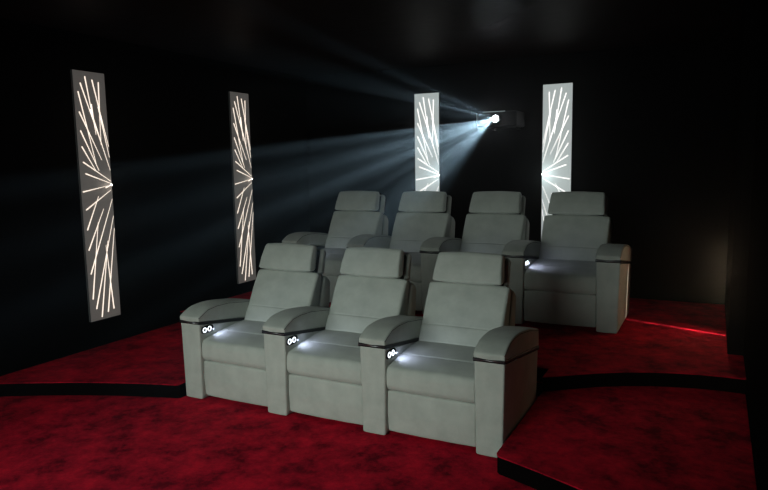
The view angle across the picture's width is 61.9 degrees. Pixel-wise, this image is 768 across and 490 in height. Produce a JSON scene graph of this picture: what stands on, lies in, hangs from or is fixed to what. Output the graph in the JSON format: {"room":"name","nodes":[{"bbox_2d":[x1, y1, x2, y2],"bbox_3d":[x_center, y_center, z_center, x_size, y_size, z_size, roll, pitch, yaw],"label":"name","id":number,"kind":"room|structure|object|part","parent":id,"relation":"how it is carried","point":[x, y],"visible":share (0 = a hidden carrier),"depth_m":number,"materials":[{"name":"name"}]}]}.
{"room":"home theater","nodes":[
{"label":"home theater","id":0,"kind":"room"},
{"bbox_2d":[0,17,309,375],"bbox_3d":[-3.087,-0.256,5.148,0.100,3.070,8.880,3,8,27],"label":"wall","id":1,"kind":"structure","parent":0,"point":[168,123],"depth_m":6.26,"materials":[{"name":"black fabric"}]},
{"bbox_2d":[70,69,120,321],"bbox_3d":[-2.629,-0.432,5.865,0.043,2.256,0.330,3,8,27],"label":"light panel","id":2,"kind":"object","parent":1,"relation":"attached to","point":[88,88],"visible":1,"depth_m":5.84,"materials":[{"name":"grey"}]},
{"bbox_2d":[228,91,255,283],"bbox_3d":[-1.689,-0.673,7.672,0.043,2.256,0.330,3,8,27],"label":"light panel","id":3,"kind":"object","parent":1,"relation":"attached to","point":[242,178],"visible":0.98,"depth_m":7.65,"materials":[{"name":"white"}]},
{"bbox_2d":[0,395,538,489],"bbox_3d":[-0.662,1.319,4.097,5.300,0.120,8.680,3,8,27],"label":"floor","id":4,"kind":"structure","parent":0,"point":[55,442],"depth_m":3.96,"materials":[{"name":"red carpet"}]},
{"bbox_2d":[180,243,329,406],"bbox_3d":[-0.986,0.574,5.103,0.788,1.120,0.956,3,8,27],"label":"recliner chair","id":5,"kind":"object","parent":4,"relation":"on","point":[224,351],"visible":0.77,"depth_m":4.91,"materials":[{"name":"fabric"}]},
{"bbox_3d":[-1.341,0.638,4.858,0.010,0.060,0.132,3,8,27],"label":"control panel","id":6,"kind":"part","parent":5,"relation":"part of","materials":[{"name":"white plastic"}]},
{"bbox_3d":[-1.274,0.831,5.212,0.187,0.591,0.806,3,8,27],"label":"armrest","id":7,"kind":"part","parent":5,"relation":"part of","materials":[{"name":"grey leather"}]},
{"bbox_2d":[202,320,265,368],"bbox_3d":[-0.969,0.745,4.945,0.600,0.216,0.624,3,8,27],"label":"seat cushion","id":8,"kind":"object","parent":5,"relation":"on","point":[232,344],"depth_m":4.76,"materials":[{"name":"grey leather"}]},
{"bbox_3d":[-0.824,0.425,5.198,0.598,0.420,0.299,3,8,27],"label":"backrest","id":9,"kind":"part","parent":5,"relation":"part of","materials":[{"name":"grey leather"}]},
{"bbox_2d":[262,247,415,424],"bbox_3d":[-0.292,0.606,4.747,0.788,1.120,0.956,3,8,27],"label":"recliner chair","id":10,"kind":"object","parent":4,"relation":"on","point":[313,360],"visible":0.89,"depth_m":4.54,"materials":[{"name":"grey leather"}]},
{"bbox_3d":[-0.581,0.863,4.855,0.187,0.591,0.806,3,8,27],"label":"armrest","id":11,"kind":"part","parent":10,"relation":"part of","materials":[{"name":"grey leather"}]},
{"bbox_3d":[-0.648,0.670,4.502,0.010,0.060,0.132,3,8,27],"label":"control panel","id":12,"kind":"part","parent":10,"relation":"part of","materials":[{"name":"white plastic"}]},
{"bbox_2d":[287,329,361,384],"bbox_3d":[-0.276,0.777,4.589,0.600,0.216,0.624,3,8,27],"label":"seat cushion","id":13,"kind":"object","parent":10,"relation":"on","point":[323,356],"depth_m":4.40,"materials":[{"name":"grey leather"}]},
{"bbox_3d":[-0.131,0.457,4.842,0.598,0.420,0.299,3,8,27],"label":"backrest","id":14,"kind":"part","parent":10,"relation":"part of","materials":[{"name":"grey leather"}]},
{"bbox_2d":[358,251,538,457],"bbox_3d":[0.484,0.642,4.347,0.976,1.120,0.956,3,8,27],"label":"recliner chair","id":15,"kind":"object","parent":4,"relation":"on","point":[462,372],"visible":0.98,"depth_m":4.12,"materials":[{"name":"grey leather"}]},
{"bbox_3d":[0.112,0.895,4.499,0.187,0.591,0.806,3,8,27],"label":"armrest","id":16,"kind":"part","parent":15,"relation":"part of","materials":[{"name":"grey leather"}]},
{"bbox_3d":[0.045,0.702,4.146,0.010,0.060,0.132,3,8,27],"label":"control panel","id":17,"kind":"part","parent":15,"relation":"part of","materials":[{"name":"white plastic"}]},
{"bbox_2d":[386,341,475,402],"bbox_3d":[0.418,0.809,4.233,0.600,0.216,0.624,3,8,27],"label":"seat cushion","id":18,"kind":"object","parent":15,"relation":"on","point":[433,371],"depth_m":4.05,"materials":[{"name":"grey leather"}]},
{"bbox_3d":[0.563,0.489,4.486,0.598,0.420,0.299,3,8,27],"label":"backrest","id":19,"kind":"part","parent":15,"relation":"part of","materials":[{"name":"grey leather"}]},
{"bbox_3d":[0.805,0.927,4.143,0.187,0.591,0.806,3,8,27],"label":"armrest","id":20,"kind":"part","parent":15,"relation":"part of","materials":[{"name":"grey leather"}]},
{"bbox_2d":[0,0,743,77],"bbox_3d":[-0.715,-1.718,3.718,5.500,0.100,8.880,3,8,27],"label":"ceiling","id":21,"kind":"structure","parent":0,"point":[301,38],"depth_m":5.61,"materials":[{"name":"black paint"}]},
{"bbox_2d":[0,322,756,489],"bbox_3d":[0.236,0.972,5.811,5.300,0.112,4.754,3,8,27],"label":"step","id":22,"kind":"structure","parent":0,"point":[615,437],"depth_m":4.01,"materials":[{"name":"red carpet"}]},
{"bbox_2d":[180,291,745,393],"bbox_3d":[0.622,0.761,6.543,5.300,0.113,3.061,3,8,27],"label":"step","id":23,"kind":"structure","parent":22,"relation":"on","point":[660,343],"depth_m":5.12,"materials":[{"name":"red carpet"}]},
{"bbox_2d":[282,191,387,301],"bbox_3d":[-0.535,-0.007,7.472,0.859,1.221,1.042,3,8,27],"label":"recliner chair","id":24,"kind":"object","parent":23,"relation":"on","point":[361,212],"visible":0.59,"depth_m":7.52,"materials":[{"name":"grey leather"}]},
{"bbox_2d":[322,248,345,275],"bbox_3d":[-0.517,0.179,7.300,0.654,0.235,0.680,3,8,27],"label":"seat cushion","id":25,"kind":"object","parent":24,"relation":"on","point":[334,256],"depth_m":6.99,"materials":[{"name":"grey leather"}]},
{"bbox_3d":[-0.359,-0.170,7.576,0.652,0.458,0.326,3,8,27],"label":"backrest","id":26,"kind":"part","parent":24,"relation":"part of","materials":[{"name":"grey leather"}]},
{"bbox_2d":[347,191,454,310],"bbox_3d":[0.220,0.028,7.084,0.859,1.221,1.042,3,8,27],"label":"recliner chair","id":27,"kind":"object","parent":23,"relation":"on","point":[426,215],"visible":0.43,"depth_m":7.14,"materials":[{"name":"grey leather"}]},
{"bbox_2d":[404,251,420,281],"bbox_3d":[0.238,0.214,6.912,0.654,0.235,0.680,3,8,27],"label":"seat cushion","id":28,"kind":"object","parent":27,"relation":"on","point":[415,275],"depth_m":6.53,"materials":[{"name":"grey leather"}]},
{"bbox_3d":[0.397,-0.135,7.188,0.652,0.458,0.326,3,8,27],"label":"backrest","id":29,"kind":"part","parent":27,"relation":"part of","materials":[{"name":"grey leather"}]},
{"bbox_2d":[420,191,528,313],"bbox_3d":[0.976,0.063,6.696,0.859,1.221,1.042,3,8,27],"label":"recliner chair","id":30,"kind":"object","parent":23,"relation":"on","point":[499,218],"visible":0.53,"depth_m":6.74,"materials":[{"name":"grey leather"}]},
{"bbox_3d":[0.660,0.343,6.814,0.204,0.644,0.878,3,8,27],"label":"armrest","id":31,"kind":"part","parent":30,"relation":"part of","materials":[{"name":"grey leather"}]},
{"bbox_3d":[1.152,-0.100,6.800,0.652,0.458,0.326,3,8,27],"label":"backrest","id":32,"kind":"part","parent":30,"relation":"part of","materials":[{"name":"grey leather"}]},
{"bbox_2d":[502,191,631,333],"bbox_3d":[1.822,0.102,6.260,1.064,1.221,1.042,3,8,27],"label":"recliner chair","id":33,"kind":"object","parent":23,"relation":"on","point":[575,276],"visible":0.99,"depth_m":6.00,"materials":[{"name":"grey leather"}]},
{"bbox_3d":[1.416,0.378,6.426,0.204,0.644,0.878,3,8,27],"label":"armrest","id":34,"kind":"part","parent":33,"relation":"part of","materials":[{"name":"grey leather"}]},
{"bbox_2d":[524,259,595,293],"bbox_3d":[1.749,0.285,6.135,0.654,0.235,0.680,3,8,27],"label":"seat cushion","id":35,"kind":"object","parent":33,"relation":"on","point":[541,276],"depth_m":5.92,"materials":[{"name":"grey leather"}]},
{"bbox_3d":[1.907,-0.064,6.411,0.652,0.458,0.326,3,8,27],"label":"backrest","id":36,"kind":"part","parent":33,"relation":"part of","materials":[{"name":"grey leather"}]},
{"bbox_3d":[2.171,0.413,6.037,0.204,0.644,0.878,3,8,27],"label":"armrest","id":37,"kind":"part","parent":33,"relation":"part of","materials":[{"name":"grey leather"}]},
{"bbox_2d":[305,37,737,304],"bbox_3d":[1.324,-0.662,7.781,5.300,3.070,0.100,3,8,27],"label":"wall","id":38,"kind":"structure","parent":0,"point":[652,125],"depth_m":7.13,"materials":[{"name":"black fabric"}]},
{"bbox_2d":[414,92,439,190],"bbox_3d":[0.550,-0.765,8.089,0.330,2.256,0.043,3,8,27],"label":"light panel","id":39,"kind":"object","parent":38,"relation":"attached to","point":[427,105],"visible":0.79,"depth_m":8.02,"materials":[{"name":"grey"}]},
{"bbox_2d":[476,110,524,130],"bbox_3d":[1.344,-1.424,7.336,0.466,0.191,0.483,3,8,27],"label":"projector","id":40,"kind":"object","parent":38,"relation":"attached to","point":[491,120],"visible":1,"depth_m":7.17,"materials":[{"name":"black plastic"}]},
{"bbox_2d":[541,83,572,236],"bbox_3d":[1.980,-0.699,7.354,0.330,2.256,0.043,3,8,27],"label":"light panel","id":41,"kind":"object","parent":38,"relation":"attached to","point":[557,98],"visible":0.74,"depth_m":7.29,"materials":[{"name":"grey"}]},
{"bbox_2d":[725,0,761,355],"bbox_3d":[3.165,-0.436,5.702,0.110,3.070,1.930,3,8,27],"label":"wall","id":42,"kind":"structure","parent":0,"point":[748,47],"depth_m":4.87,"materials":[{"name":"black fabric"}]},
{"bbox_2d":[743,0,767,489],"bbox_3d":[1.712,-0.034,2.681,0.100,3.070,8.880,3,8,27],"label":"wall","id":43,"kind":"structure","parent":0,"point":[755,354],"depth_m":3.76,"materials":[{"name":"black fabric"}]}
]}

